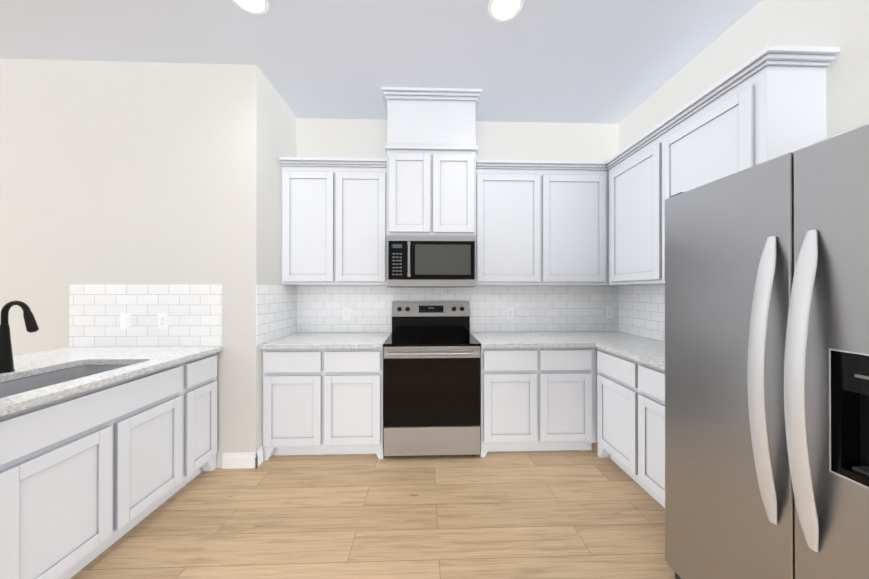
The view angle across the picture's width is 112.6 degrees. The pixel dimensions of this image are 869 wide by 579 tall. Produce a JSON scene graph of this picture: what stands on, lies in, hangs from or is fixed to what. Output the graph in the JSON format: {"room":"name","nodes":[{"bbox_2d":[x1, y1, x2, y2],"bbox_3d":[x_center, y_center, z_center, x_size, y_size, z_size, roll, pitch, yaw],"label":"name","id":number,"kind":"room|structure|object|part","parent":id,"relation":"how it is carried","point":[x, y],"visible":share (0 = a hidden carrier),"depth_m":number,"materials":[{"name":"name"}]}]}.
{"room":"kitchen","nodes":[
{"label":"kitchen","id":0,"kind":"room"},
{"bbox_2d":[0,59,296,467],"bbox_3d":[-2.284,-0.179,2.549,1.855,3.040,0.780,0,0,-2],"label":"wall","id":1,"kind":"structure","parent":0,"point":[114,172],"depth_m":2.17,"materials":[{"name":"white paint"}]},
{"bbox_2d":[69,284,221,346],"bbox_3d":[-2.145,0.192,2.157,1.097,0.463,0.007,0,0,-2],"label":"tile backsplash","id":2,"kind":"structure","parent":1,"relation":"attached to","point":[194,311],"depth_m":2.15,"materials":[{"name":"white tile"}]},
{"bbox_2d":[120,313,130,328],"bbox_3d":[-2.289,0.235,2.144,0.072,0.116,0.008,0,0,-2],"label":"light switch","id":3,"kind":"object","parent":2,"relation":"attached to","point":[125,320],"visible":1,"depth_m":2.14,"materials":[{"name":"white plastic"}]},
{"bbox_2d":[158,313,167,328],"bbox_3d":[-2.019,0.235,2.153,0.072,0.116,0.007,0,0,-2],"label":"electrical outlet","id":4,"kind":"object","parent":2,"relation":"attached to","point":[162,320],"visible":1,"depth_m":2.15,"materials":[{"name":"white plastic"}]},
{"bbox_2d":[222,447,262,468],"bbox_3d":[-2.266,1.282,2.186,1.869,0.115,0.089,0,0,-2],"label":"baseboard","id":5,"kind":"structure","parent":1,"relation":"attached to","point":[240,460],"depth_m":2.17,"materials":[{"name":"white wood"}]},
{"bbox_2d":[256,284,296,345],"bbox_3d":[-1.351,0.181,2.522,0.008,0.488,0.669,0,0,-2],"label":"tile backsplash","id":6,"kind":"structure","parent":1,"relation":"attached to","point":[276,305],"depth_m":2.45,"materials":[{"name":"white tile"}]},
{"bbox_2d":[70,443,674,578],"bbox_3d":[-3.841,1.369,2.037,11.710,0.060,7.600,0,0,-2],"label":"floor","id":7,"kind":"structure","parent":0,"point":[575,514],"depth_m":1.66,"materials":[{"name":"brown wood"}]},
{"bbox_2d":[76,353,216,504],"bbox_3d":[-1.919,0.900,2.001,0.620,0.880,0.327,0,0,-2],"label":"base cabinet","id":8,"kind":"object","parent":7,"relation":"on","point":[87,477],"depth_m":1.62,"materials":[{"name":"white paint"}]},
{"bbox_2d":[0,346,222,416],"bbox_3d":[-2.109,0.440,1.166,1.100,0.035,1.988,0,0,-2],"label":"countertop","id":9,"kind":"structure","parent":8,"relation":"on","point":[141,360],"depth_m":1.68,"materials":[{"name":"white stone"}]},
{"bbox_2d":[0,301,38,373],"bbox_3d":[-2.137,0.240,1.441,0.190,0.365,0.151,0,0,-2],"label":"faucet","id":10,"kind":"object","parent":9,"relation":"on","point":[6,357],"visible":1,"depth_m":1.48,"materials":[{"name":"black metal"}]},
{"bbox_2d":[0,365,128,397],"bbox_3d":[-1.912,0.566,1.417,0.490,0.213,0.750,0,0,-2],"label":"sink basin","id":11,"kind":"object","parent":9,"relation":"in","point":[17,386],"visible":0.08,"depth_m":1.61,"materials":[{"name":"silver metal"}]},
{"bbox_2d":[263,347,383,460],"bbox_3d":[-0.885,0.901,2.567,0.937,0.879,0.618,0,0,-2],"label":"base cabinet","id":12,"kind":"object","parent":7,"relation":"on","point":[322,401],"visible":0.94,"depth_m":2.27,"materials":[{"name":"white paint"}]},
{"bbox_2d":[260,332,391,348],"bbox_3d":[-0.883,0.443,2.557,0.941,0.035,0.625,0,0,-2],"label":"countertop","id":13,"kind":"structure","parent":12,"relation":"on","point":[335,340],"depth_m":2.37,"materials":[{"name":"white stone"}]},
{"bbox_2d":[383,301,480,456],"bbox_3d":[-0.026,0.730,2.549,0.766,1.222,0.672,0,0,-2],"label":"range","id":14,"kind":"object","parent":7,"relation":"on","point":[431,378],"visible":1,"depth_m":2.27,"materials":[{"name":"silver metal"}]},
{"bbox_2d":[480,347,527,456],"bbox_3d":[0.628,0.902,2.613,0.533,0.880,0.618,0,0,-2],"label":"base cabinet","id":15,"kind":"object","parent":7,"relation":"on","point":[503,371],"depth_m":2.31,"materials":[{"name":"white paint"}]},
{"bbox_2d":[528,347,599,456],"bbox_3d":[1.031,0.902,2.589,0.556,0.880,0.690,0,0,-2],"label":"base cabinet","id":16,"kind":"object","parent":7,"relation":"on","point":[564,382],"depth_m":2.32,"materials":[{"name":"white paint"}]},
{"bbox_2d":[470,332,592,347],"bbox_3d":[0.808,0.443,2.609,0.900,0.035,0.625,0,0,-2],"label":"countertop","id":17,"kind":"structure","parent":16,"relation":"on","point":[487,339],"depth_m":2.42,"materials":[{"name":"white stone"}]},
{"bbox_2d":[563,331,664,369],"bbox_3d":[1.587,0.442,2.167,0.630,0.035,1.555,0,0,-2],"label":"countertop","id":18,"kind":"structure","parent":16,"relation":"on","point":[647,351],"depth_m":2.21,"materials":[{"name":"white stone"}]},
{"bbox_2d":[600,349,623,470],"bbox_3d":[1.609,0.900,2.086,0.608,0.880,0.537,0,0,-2],"label":"base cabinet","id":19,"kind":"object","parent":7,"relation":"on","point":[612,405],"depth_m":2.14,"materials":[{"name":"white paint"}]},
{"bbox_2d":[624,357,664,507],"bbox_3d":[1.622,0.899,1.674,0.608,0.880,0.571,0,0,-2],"label":"base cabinet","id":20,"kind":"object","parent":7,"relation":"on","point":[644,384],"depth_m":1.81,"materials":[{"name":"white paint"}]},
{"bbox_2d":[665,122,868,578],"bbox_3d":[1.470,0.452,0.899,0.901,1.770,0.928,0,0,-2],"label":"fridge","id":21,"kind":"object","parent":7,"relation":"on","point":[677,576],"depth_m":0.92,"materials":[{"name":"grey metal"}]},
{"bbox_3d":[1.125,0.420,0.889,0.078,1.683,0.928,0,0,-2],"label":"fridge door","id":22,"kind":"part","parent":21,"relation":"part of","materials":[{"name":"silver metal"}]},
{"bbox_3d":[1.054,0.286,0.877,0.067,0.912,0.144,0,0,-2],"label":"fridge handle","id":23,"kind":"part","parent":21,"relation":"part of","materials":[{"name":"silver metal"}]},
{"bbox_3d":[1.129,0.331,0.628,0.079,0.338,0.343,0,0,-2],"label":"fridge panel","id":24,"kind":"part","parent":21,"relation":"part of","materials":[{"name":"black plastic"}]},
{"bbox_2d":[0,0,761,123],"bbox_3d":[-3.841,-1.750,2.045,11.710,0.100,7.600,0,0,-2],"label":"ceiling","id":25,"kind":"structure","parent":0,"point":[586,61],"depth_m":2.01,"materials":[{"name":"white paint"}]},
{"bbox_2d":[233,0,268,14],"bbox_3d":[-1.084,-1.697,1.689,0.210,0.008,0.210,0,0,-2],"label":"recessed light","id":26,"kind":"object","parent":25,"relation":"in","point":[258,7],"visible":1,"depth_m":1.73,"materials":[{"name":"white"}]},
{"bbox_2d":[488,0,523,21],"bbox_3d":[0.425,-1.696,1.735,0.210,0.008,0.210,0,0,-2],"label":"recessed light","id":27,"kind":"object","parent":25,"relation":"in","point":[502,10],"visible":1,"depth_m":1.75,"materials":[{"name":"white"}]},
{"bbox_2d":[297,118,618,332],"bbox_3d":[0.310,-0.178,2.968,3.355,3.040,0.100,0,0,-2],"label":"wall","id":28,"kind":"structure","parent":0,"point":[350,138],"depth_m":2.93,"materials":[{"name":"white paint"}]},
{"bbox_2d":[279,157,386,284],"bbox_3d":[-0.889,-0.598,2.701,0.937,1.111,0.345,0,0,-2],"label":"upper cabinet","id":29,"kind":"object","parent":28,"relation":"attached to","point":[334,220],"visible":0.9,"depth_m":2.56,"materials":[{"name":"white paint"}]},
{"bbox_2d":[381,87,481,235],"bbox_3d":[-0.030,-1.078,2.667,0.854,1.238,0.466,0,0,-2],"label":"upper cabinet","id":30,"kind":"object","parent":28,"relation":"attached to","point":[431,149],"visible":0.98,"depth_m":2.47,"materials":[{"name":"white paint"}]},
{"bbox_2d":[387,235,475,286],"bbox_3d":[-0.029,-0.238,2.653,0.752,0.435,0.485,0,0,-2],"label":"microwave","id":31,"kind":"object","parent":30,"relation":"attached to","point":[431,261],"visible":1,"depth_m":2.45,"materials":[{"name":"grey"}]},
{"bbox_2d":[297,285,616,332],"bbox_3d":[0.262,0.182,2.911,3.254,0.488,0.007,0,0,-2],"label":"tile backsplash","id":32,"kind":"structure","parent":28,"relation":"attached to","point":[537,308],"depth_m":2.91,"materials":[{"name":"white tile"}]},
{"bbox_2d":[343,308,349,319],"bbox_3d":[-0.870,0.242,2.868,0.072,0.116,0.007,0,0,-2],"label":"electrical outlet","id":33,"kind":"object","parent":32,"relation":"attached to","point":[346,313],"visible":1,"depth_m":2.87,"materials":[{"name":"white plastic"}]},
{"bbox_2d":[507,308,513,318],"bbox_3d":[0.766,0.242,2.918,0.072,0.116,0.007,0,0,-2],"label":"electrical outlet","id":34,"kind":"object","parent":32,"relation":"attached to","point":[510,313],"visible":1,"depth_m":2.92,"materials":[{"name":"white plastic"}]},
{"bbox_2d":[605,306,612,317],"bbox_3d":[1.778,0.230,2.949,0.072,0.116,0.007,0,0,-2],"label":"electrical outlet","id":35,"kind":"object","parent":32,"relation":"attached to","point":[609,311],"visible":1,"depth_m":2.95,"materials":[{"name":"white plastic"}]},
{"bbox_2d":[476,161,551,284],"bbox_3d":[0.695,-0.585,2.763,0.677,1.085,0.316,0,0,-2],"label":"upper cabinet","id":36,"kind":"object","parent":28,"relation":"attached to","point":[540,222],"depth_m":2.61,"materials":[{"name":"white paint"}]},
{"bbox_2d":[552,161,599,284],"bbox_3d":[1.222,-0.585,2.779,0.658,1.085,0.316,0,0,-2],"label":"upper cabinet","id":37,"kind":"object","parent":28,"relation":"attached to","point":[575,184],"depth_m":2.63,"materials":[{"name":"white paint"}]},
{"bbox_2d":[619,0,868,340],"bbox_3d":[2.007,-0.184,0.693,0.100,3.040,4.550,0,0,-2],"label":"wall","id":38,"kind":"structure","parent":0,"point":[843,25],"depth_m":1.56,"materials":[{"name":"white paint"}]},
{"bbox_2d":[600,121,667,284],"bbox_3d":[1.706,-0.586,2.312,0.397,1.085,0.687,0,0,-2],"label":"upper cabinet","id":39,"kind":"object","parent":38,"relation":"attached to","point":[633,182],"depth_m":2.29,"materials":[{"name":"white paint"}]},
{"bbox_2d":[617,284,664,340],"bbox_3d":[1.907,0.180,2.190,0.008,0.488,1.530,0,0,-2],"label":"tile backsplash","id":40,"kind":"structure","parent":38,"relation":"attached to","point":[640,308],"depth_m":2.63,"materials":[{"name":"white tile"}]},
{"bbox_2d":[668,53,831,197],"bbox_3d":[1.759,-0.588,1.768,0.324,1.085,0.693,0,0,-2],"label":"upper cabinet","id":41,"kind":"object","parent":38,"relation":"attached to","point":[774,106],"depth_m":1.47,"materials":[{"name":"white paint"}]}
]}

